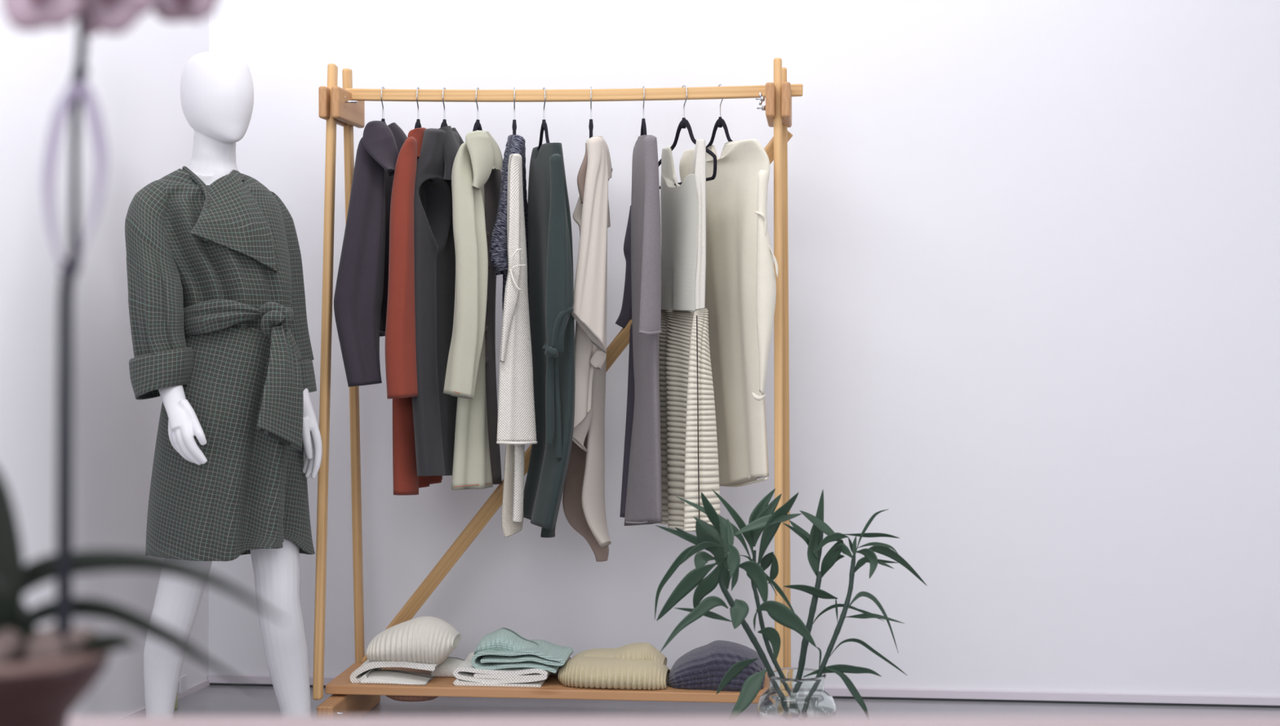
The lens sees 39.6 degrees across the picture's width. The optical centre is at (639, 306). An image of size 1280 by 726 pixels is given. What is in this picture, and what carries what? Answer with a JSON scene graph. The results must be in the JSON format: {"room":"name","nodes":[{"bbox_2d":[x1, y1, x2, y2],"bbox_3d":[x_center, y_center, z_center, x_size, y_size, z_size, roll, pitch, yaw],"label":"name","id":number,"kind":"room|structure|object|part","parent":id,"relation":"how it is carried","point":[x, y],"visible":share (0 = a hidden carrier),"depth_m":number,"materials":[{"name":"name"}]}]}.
{"room":"clothing store","nodes":[
{"label":"clothing store","id":0,"kind":"room"},
{"bbox_2d":[0,0,208,715],"bbox_3d":[-1.801,-0.330,2.497,0.101,2.750,5.000,0,0,13],"label":"wall","id":1,"kind":"structure","parent":0,"point":[134,76],"depth_m":4.30,"materials":[{"name":"white paint"}]},
{"bbox_2d":[125,679,209,715],"bbox_3d":[-1.749,1.037,2.485,0.006,0.016,5.000,0,0,13],"label":"baseboard","id":2,"kind":"structure","parent":1,"relation":"attached to","point":[205,683],"depth_m":4.79,"materials":[{"name":"white paint"}]},
{"bbox_2d":[178,674,186,693],"bbox_3d":[-1.226,1.011,4.766,0.006,0.046,0.036,0,0,13],"label":"wall outlet","id":3,"kind":"object","parent":1,"relation":"attached to","point":[183,679],"visible":0.92,"depth_m":4.76,"materials":[{"name":"white plastic"}]},
{"bbox_2d":[142,684,1279,715],"bbox_3d":[0.700,1.095,2.100,7.800,0.100,7.400,0,0,0],"label":"floor","id":4,"kind":"structure","parent":0,"point":[211,700],"depth_m":4.64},
{"bbox_2d":[173,692,177,710],"bbox_3d":[-1.227,1.010,4.623,0.048,0.070,0.048,0,0,0],"label":"bottle","id":5,"kind":"object","parent":4,"relation":"on","point":[176,699],"visible":0.02,"depth_m":4.62,"materials":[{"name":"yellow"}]},
{"bbox_2d":[143,50,322,715],"bbox_3d":[-0.936,0.225,4.087,0.403,1.636,0.318,0,0,-28],"label":"mannequin","id":6,"kind":"object","parent":4,"relation":"on","point":[217,88],"visible":0.34,"depth_m":4.08},
{"bbox_2d":[124,165,316,561],"bbox_3d":[-0.963,0.141,4.105,0.399,0.922,0.402,0,0,0],"label":"coat","id":7,"kind":"object","parent":6,"relation":"hanging from","point":[216,295],"visible":0.98,"depth_m":4.00,"materials":[{"name":"green fabric"}]},
{"bbox_2d":[312,57,802,715],"bbox_3d":[-0.187,0.220,4.419,1.178,1.661,0.470,0,0,6],"label":"clothes rack","id":8,"kind":"object","parent":4,"relation":"on","point":[344,107],"visible":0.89,"depth_m":4.37,"materials":[{"name":"brown wood"}]},
{"bbox_3d":[-0.768,0.171,4.340,0.020,1.550,0.034,0,-5,6],"label":"leg","id":9,"kind":"part","parent":8,"relation":"part of","materials":[{"name":"brown wood"}]},
{"bbox_3d":[-0.741,0.220,4.608,0.020,1.664,0.034,0,4,6],"label":"leg","id":10,"kind":"part","parent":8,"relation":"part of","materials":[{"name":"brown wood"}]},
{"bbox_2d":[380,86,386,123],"bbox_3d":[-0.645,-0.431,4.463,0.011,0.247,0.403,0,0,5],"label":"clothes hanger","id":11,"kind":"object","parent":8,"relation":"hanging from","point":[382,87],"visible":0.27,"depth_m":4.46,"materials":[{"name":"silver metal"}]},
{"bbox_2d":[333,120,407,386],"bbox_3d":[-0.651,-0.139,4.432,0.158,0.659,0.492,0,0,0],"label":"jacket","id":12,"kind":"object","parent":11,"relation":"hanging from","point":[361,292],"visible":0.78,"depth_m":4.23,"materials":[{"name":"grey fabric"}]},
{"bbox_2d":[350,656,465,684],"bbox_3d":[-0.568,0.894,4.436,0.289,0.057,0.189,0,0,0],"label":"sweater","id":13,"kind":"object","parent":8,"relation":"on","point":[370,672],"visible":0.74,"depth_m":4.37,"materials":[{"name":"white fabric"}]},
{"bbox_2d":[365,616,461,664],"bbox_3d":[-0.564,0.833,4.435,0.228,0.119,0.211,0,0,0],"label":"sweater","id":14,"kind":"object","parent":13,"relation":"on","point":[422,639],"visible":0.97,"depth_m":4.36,"materials":[{"name":"white fabric"}]},
{"bbox_2d":[414,86,421,128],"bbox_3d":[-0.556,-0.428,4.455,0.011,0.247,0.390,0,0,3],"label":"clothes hanger","id":15,"kind":"object","parent":8,"relation":"hanging from","point":[417,125],"visible":0.27,"depth_m":4.44,"materials":[{"name":"silver metal"}]},
{"bbox_2d":[385,127,442,495],"bbox_3d":[-0.553,0.013,4.420,0.105,0.895,0.447,0,0,0],"label":"coat","id":16,"kind":"object","parent":15,"relation":"hanging from","point":[401,370],"visible":0.66,"depth_m":4.21,"materials":[{"name":"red fabric"}]},
{"bbox_3d":[-0.553,0.016,4.564,0.063,0.889,0.168,0,0,23],"label":"panel","id":17,"kind":"part","parent":16,"relation":"part of","materials":[{"name":"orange fabric"}]},
{"bbox_3d":[-0.556,-0.388,4.455,0.011,0.166,0.390,0,0,3],"label":"hanger frame","id":18,"kind":"part","parent":15,"relation":"part of","materials":[{"name":"black plastic"}]},
{"bbox_2d":[428,86,447,182],"bbox_3d":[-0.489,-0.427,4.448,0.011,0.247,0.382,0,0,6],"label":"clothes hanger","id":19,"kind":"object","parent":8,"relation":"hanging from","point":[444,123],"visible":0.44,"depth_m":4.43,"materials":[{"name":"silver metal"}]},
{"bbox_2d":[411,125,463,475],"bbox_3d":[-0.496,-0.016,4.437,0.127,0.875,0.419,0,0,0],"label":"coat","id":20,"kind":"object","parent":19,"relation":"hanging from","point":[434,411],"visible":0.7,"depth_m":4.27,"materials":[{"name":"grey fabric"}]},
{"bbox_3d":[-0.489,-0.387,4.448,0.011,0.166,0.382,0,0,6],"label":"hanger frame","id":21,"kind":"part","parent":19,"relation":"part of","materials":[{"name":"black plastic"}]},
{"bbox_2d":[472,87,482,131],"bbox_3d":[-0.405,-0.426,4.440,0.011,0.247,0.373,0,0,9],"label":"clothes hanger","id":22,"kind":"object","parent":8,"relation":"hanging from","point":[477,126],"visible":0.31,"depth_m":4.43,"materials":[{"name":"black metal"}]},
{"bbox_2d":[443,130,502,489],"bbox_3d":[-0.402,0.009,4.382,0.120,0.897,0.433,0,0,2],"label":"coat","id":23,"kind":"object","parent":22,"relation":"hanging from","point":[470,377],"visible":0.98,"depth_m":4.22,"materials":[{"name":"green fabric"}]},
{"bbox_3d":[-0.405,-0.385,4.440,0.011,0.166,0.373,0,0,9],"label":"hanger frame","id":24,"kind":"part","parent":22,"relation":"part of","materials":[{"name":"black plastic"}]},
{"bbox_2d":[453,652,571,687],"bbox_3d":[-0.313,0.886,4.427,0.269,0.074,0.207,0,0,5],"label":"folded blanket","id":25,"kind":"object","parent":8,"relation":"on","point":[465,673],"visible":0.49,"depth_m":4.33,"materials":[{"name":"white fabric"}]},
{"bbox_2d":[471,627,573,673],"bbox_3d":[-0.292,0.845,4.409,0.236,0.093,0.157,0,0,6],"label":"sweater","id":26,"kind":"object","parent":25,"relation":"on","point":[503,647],"visible":1,"depth_m":4.35,"materials":[{"name":"teal fabric"}]},
{"bbox_2d":[511,87,516,134],"bbox_3d":[-0.313,-0.425,4.431,0.011,0.247,0.331,0,0,-4],"label":"clothes hanger","id":27,"kind":"object","parent":8,"relation":"hanging from","point":[514,124],"visible":0.41,"depth_m":4.42,"materials":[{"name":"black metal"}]},
{"bbox_2d":[489,134,537,537],"bbox_3d":[-0.305,0.062,4.395,0.118,0.995,0.390,0,0,0],"label":"garment","id":28,"kind":"object","parent":27,"relation":"hanging from","point":[508,244],"visible":0.99,"depth_m":4.25,"materials":[{"name":"white fabric"}]},
{"bbox_3d":[-0.310,0.437,4.354,0.026,0.247,0.067,0,0,43],"label":"panel","id":29,"kind":"part","parent":28,"relation":"part of","materials":[{"name":"white fabric"}]},
{"bbox_3d":[-0.294,-0.022,4.254,0.100,0.693,0.044,0,0,-35],"label":"panel","id":30,"kind":"part","parent":28,"relation":"part of","materials":[{"name":"white fabric"}]},
{"bbox_3d":[-0.313,-0.384,4.431,0.011,0.166,0.331,0,0,-4],"label":"hanger frame","id":31,"kind":"part","parent":27,"relation":"part of","materials":[{"name":"black plastic"}]},
{"bbox_2d":[537,87,550,150],"bbox_3d":[-0.239,-0.424,4.423,0.011,0.247,0.348,0,0,-14],"label":"clothes hanger","id":32,"kind":"object","parent":8,"relation":"hanging from","point":[544,126],"visible":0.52,"depth_m":4.42,"materials":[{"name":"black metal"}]},
{"bbox_3d":[-0.239,-0.384,4.423,0.011,0.166,0.348,0,0,-13],"label":"hanger frame","id":33,"kind":"part","parent":32,"relation":"part of","materials":[{"name":"black plastic"}]},
{"bbox_2d":[523,142,575,537],"bbox_3d":[-0.231,0.091,4.390,0.141,1.005,0.464,0,0,-3],"label":"garment","id":34,"kind":"object","parent":32,"relation":"hanging from","point":[550,251],"visible":0.99,"depth_m":4.25,"materials":[{"name":"teal fabric"}]},
{"bbox_3d":[-0.215,0.310,4.571,0.080,0.568,0.102,0,0,0],"label":"panel","id":35,"kind":"part","parent":34,"relation":"part of","materials":[{"name":"fabric"}]},
{"bbox_2d":[325,662,768,703],"bbox_3d":[-0.207,0.935,4.426,1.104,0.023,0.270,0,0,6],"label":"shelf","id":36,"kind":"object","parent":8,"relation":"attached to","point":[341,687],"depth_m":4.31,"materials":[{"name":"brown wood"}]},
{"bbox_3d":[-0.170,-0.530,4.417,1.144,0.037,0.024,0,0,6],"label":"rail","id":37,"kind":"part","parent":8,"relation":"part of","materials":[{"name":"brown wood"}]},
{"bbox_2d":[588,86,593,137],"bbox_3d":[-0.121,-0.424,4.412,0.011,0.247,0.314,0,0,-2],"label":"clothes hanger","id":38,"kind":"object","parent":8,"relation":"hanging from","point":[591,124],"visible":0.45,"depth_m":4.40,"materials":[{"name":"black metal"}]},
{"bbox_2d":[562,135,613,561],"bbox_3d":[-0.133,0.112,4.373,0.127,1.062,0.326,0,0,0],"label":"garment","id":39,"kind":"object","parent":38,"relation":"hanging from","point":[584,490],"visible":0.99,"depth_m":4.32,"materials":[{"name":"fabric"}]},
{"bbox_2d":[573,195,582,235],"bbox_3d":[-0.145,-0.224,4.304,0.034,0.110,0.021,0,0,0],"label":"drape","id":40,"kind":"object","parent":39,"relation":"hanging from","point":[577,214],"depth_m":4.30,"materials":[{"name":"fabric"}]},
{"bbox_2d":[572,408,592,452],"bbox_3d":[-0.145,0.303,4.368,0.059,0.112,0.032,0,0,0],"label":"drape","id":41,"kind":"object","parent":39,"relation":"hanging from","point":[580,433],"depth_m":4.36,"materials":[{"name":"fabric"}]},
{"bbox_2d":[562,432,608,561],"bbox_3d":[-0.138,0.459,4.514,0.116,0.368,0.044,0,0,5],"label":"drape","id":42,"kind":"object","parent":39,"relation":"hanging from","point":[572,490],"depth_m":4.50,"materials":[{"name":"beige fabric"}]},
{"bbox_2d":[573,321,597,428],"bbox_3d":[-0.135,0.152,4.333,0.075,0.298,0.043,0,0,0],"label":"drape","id":43,"kind":"object","parent":39,"relation":"hanging from","point":[585,352],"depth_m":4.32,"materials":[{"name":"fabric"}]},
{"bbox_3d":[-0.119,-0.149,4.243,0.087,0.518,0.066,0,0,0],"label":"panel","id":44,"kind":"part","parent":39,"relation":"part of","materials":[{"name":"fabric"}]},
{"bbox_3d":[-0.109,0.276,4.440,0.074,0.654,0.062,0,0,0],"label":"panel","id":45,"kind":"part","parent":39,"relation":"part of","materials":[{"name":"fabric"}]},
{"bbox_2d":[607,200,610,227],"bbox_3d":[-0.086,-0.245,4.334,0.025,0.110,0.051,0,0,13],"label":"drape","id":46,"kind":"object","parent":39,"relation":"hanging from","point":[608,212],"depth_m":4.33,"materials":[{"name":"fabric"}]},
{"bbox_3d":[-0.121,-0.383,4.412,0.011,0.166,0.314,0,0,-1],"label":"hanger frame","id":47,"kind":"part","parent":38,"relation":"part of","materials":[{"name":"black plastic"}]},
{"bbox_2d":[557,642,670,689],"bbox_3d":[-0.062,0.880,4.382,0.276,0.086,0.224,0,0,0],"label":"sweater","id":48,"kind":"object","parent":8,"relation":"on","point":[636,665],"visible":0.99,"depth_m":4.31,"materials":[{"name":"beige fabric"}]},
{"bbox_2d":[640,85,646,135],"bbox_3d":[0.009,-0.424,4.399,0.011,0.247,0.356,0,0,-5],"label":"clothes hanger","id":49,"kind":"object","parent":8,"relation":"hanging from","point":[643,127],"visible":0.36,"depth_m":4.38,"materials":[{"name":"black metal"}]},
{"bbox_2d":[615,134,662,525],"bbox_3d":[0.003,0.065,4.349,0.097,0.968,0.431,0,0,-5],"label":"coat","id":50,"kind":"object","parent":49,"relation":"hanging from","point":[641,503],"visible":1,"depth_m":4.28,"materials":[{"name":"grey fabric"}]},
{"bbox_3d":[-0.020,0.153,4.542,0.063,0.777,0.043,0,0,0],"label":"panel","id":51,"kind":"part","parent":50,"relation":"part of","materials":[{"name":"grey fabric"}]},
{"bbox_3d":[0.009,-0.384,4.399,0.011,0.166,0.356,0,0,-5],"label":"hanger frame","id":52,"kind":"part","parent":49,"relation":"part of","materials":[{"name":"black plastic"}]},
{"bbox_2d":[657,84,716,189],"bbox_3d":[0.108,-0.425,4.389,0.011,0.247,0.407,0,0,-20],"label":"clothes hanger","id":53,"kind":"object","parent":8,"relation":"hanging from","point":[684,122],"visible":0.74,"depth_m":4.36,"materials":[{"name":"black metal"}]},
{"bbox_3d":[0.108,-0.385,4.389,0.011,0.166,0.407,0,0,-20],"label":"hanger frame","id":54,"kind":"part","parent":53,"relation":"part of","materials":[{"name":"black plastic"}]},
{"bbox_2d":[658,138,720,531],"bbox_3d":[0.104,0.066,4.344,0.090,0.954,0.377,0,0,-17],"label":"dress","id":55,"kind":"object","parent":53,"relation":"hanging from","point":[688,428],"visible":0.88,"depth_m":4.27,"materials":[{"name":"fabric"}]},
{"bbox_3d":[0.142,-0.193,4.169,0.027,0.401,0.014,0,0,8],"label":"panel","id":56,"kind":"part","parent":55,"relation":"part of","materials":[{"name":"white fabric"}]},
{"bbox_3d":[0.148,0.266,4.201,0.088,0.526,0.042,0,0,0],"label":"skirt panel","id":57,"kind":"part","parent":55,"relation":"part of","materials":[{"name":"beige fabric"}]},
{"bbox_2d":[667,640,764,691],"bbox_3d":[0.190,0.872,4.368,0.242,0.101,0.216,0,0,0],"label":"sweater","id":58,"kind":"object","parent":8,"relation":"on","point":[704,667],"visible":0.81,"depth_m":4.29,"materials":[{"name":"purple fabric"}]},
{"bbox_2d":[706,84,733,147],"bbox_3d":[0.198,-0.426,4.381,0.011,0.247,0.272,0,0,-31],"label":"clothes hanger","id":59,"kind":"object","parent":8,"relation":"hanging from","point":[720,122],"visible":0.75,"depth_m":4.38,"materials":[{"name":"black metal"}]},
{"bbox_3d":[0.198,-0.386,4.381,0.011,0.166,0.272,0,0,-30],"label":"hanger frame","id":60,"kind":"part","parent":59,"relation":"part of","materials":[{"name":"black plastic"}]},
{"bbox_2d":[679,138,778,487],"bbox_3d":[0.232,0.025,4.361,0.105,0.859,0.449,0,0,-23],"label":"dress","id":61,"kind":"object","parent":59,"relation":"hanging from","point":[740,283],"visible":0.87,"depth_m":4.30,"materials":[{"name":"beige fabric"}]},
{"bbox_3d":[0.330,0.168,4.233,0.020,1.542,0.034,0,-5,6],"label":"leg","id":62,"kind":"part","parent":8,"relation":"part of","materials":[{"name":"brown wood"}]},
{"bbox_3d":[0.367,0.214,4.499,0.020,1.628,0.034,0,5,6],"label":"leg","id":63,"kind":"part","parent":8,"relation":"part of","materials":[{"name":"brown wood"}]},
{"bbox_2d":[66,715,1279,725],"bbox_3d":[0.000,0.672,0.879,2.300,0.745,0.859,0,0,0],"label":"table","id":64,"kind":"object","parent":4,"relation":"on","point":[73,720],"visible":1,"depth_m":1.29,"materials":[{"name":"grey laminate"}]},
{"bbox_2d":[0,0,285,725],"bbox_3d":[-0.329,0.034,1.050,0.239,0.532,0.142,0,0,0],"label":"potted orchid","id":65,"kind":"object","parent":64,"relation":"on","point":[45,673],"visible":1,"depth_m":1.05,"materials":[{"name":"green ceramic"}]},
{"bbox_3d":[-0.373,0.252,1.050,0.115,0.097,0.115,0,0,0],"label":"pot","id":66,"kind":"part","parent":65,"relation":"part of","materials":[{"name":"red ceramic"}]},
{"bbox_3d":[-0.337,-0.008,1.055,0.019,0.433,0.019,0,0,0],"label":"stem","id":67,"kind":"part","parent":65,"relation":"part of","materials":[{"name":"black"}]},
{"bbox_2d":[756,666,836,715],"bbox_3d":[0.317,0.893,3.600,0.160,0.304,0.160,0,0,0],"label":"glass jar","id":68,"kind":"object","parent":4,"relation":"on","point":[789,695],"visible":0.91,"depth_m":3.55,"materials":[{"name":"clear glass"}]},
{"bbox_2d":[654,492,775,715],"bbox_3d":[0.184,0.625,3.552,0.309,0.510,0.143,0,0,0],"label":"stalk","id":69,"kind":"object","parent":68,"relation":"in","point":[717,539],"visible":0.96,"depth_m":3.54,"materials":[{"name":"green plant"}]},
{"bbox_3d":[0.247,0.702,3.587,0.185,0.357,0.014,0,0,-9],"label":"stem","id":70,"kind":"part","parent":69,"relation":"part of","materials":[{"name":"green plant"}]},
{"bbox_2d":[711,488,816,678],"bbox_3d":[0.249,0.623,3.574,0.204,0.504,0.148,0,0,0],"label":"stalk","id":71,"kind":"object","parent":68,"relation":"in","point":[763,517],"visible":0.94,"depth_m":3.57,"materials":[{"name":"green plant"}]},
{"bbox_3d":[0.287,0.683,3.586,0.129,0.383,0.016,0,0,9],"label":"stem","id":72,"kind":"part","parent":71,"relation":"part of","materials":[{"name":"green plant"}]},
{"bbox_2d":[782,489,884,678],"bbox_3d":[0.396,0.602,3.665,0.210,0.450,0.081,0,0,0],"label":"stalk","id":73,"kind":"object","parent":68,"relation":"in","point":[815,540],"visible":0.9,"depth_m":3.65,"materials":[{"name":"green plant"}]},
{"bbox_3d":[0.339,0.685,3.649,0.073,0.284,0.015,0,0,-15],"label":"stem","id":74,"kind":"part","parent":73,"relation":"part of","materials":[{"name":"green plant"}]},
{"bbox_2d":[803,508,926,715],"bbox_3d":[0.446,0.623,3.608,0.264,0.433,0.098,0,0,-13],"label":"stalk","id":75,"kind":"object","parent":68,"relation":"in","point":[870,557],"visible":0.94,"depth_m":3.60,"materials":[{"name":"green plant"}]},
{"bbox_3d":[0.380,0.672,3.595,0.129,0.334,0.018,0,0,-18],"label":"stem","id":76,"kind":"part","parent":75,"relation":"part of","materials":[{"name":"green plant"}]},
{"bbox_2d":[208,0,1279,696],"bbox_3d":[1.000,-0.330,4.758,4.400,2.750,0.101,0,0,6],"label":"wall","id":77,"kind":"structure","parent":0,"point":[1033,246],"depth_m":4.73,"materials":[{"name":"white paint"}]},
{"bbox_2d":[208,673,1279,707],"bbox_3d":[0.995,1.027,4.702,4.400,0.024,0.016,0,0,6],"label":"baseboard","id":78,"kind":"structure","parent":77,"relation":"attached to","point":[213,678],"depth_m":4.69,"materials":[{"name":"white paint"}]}
]}

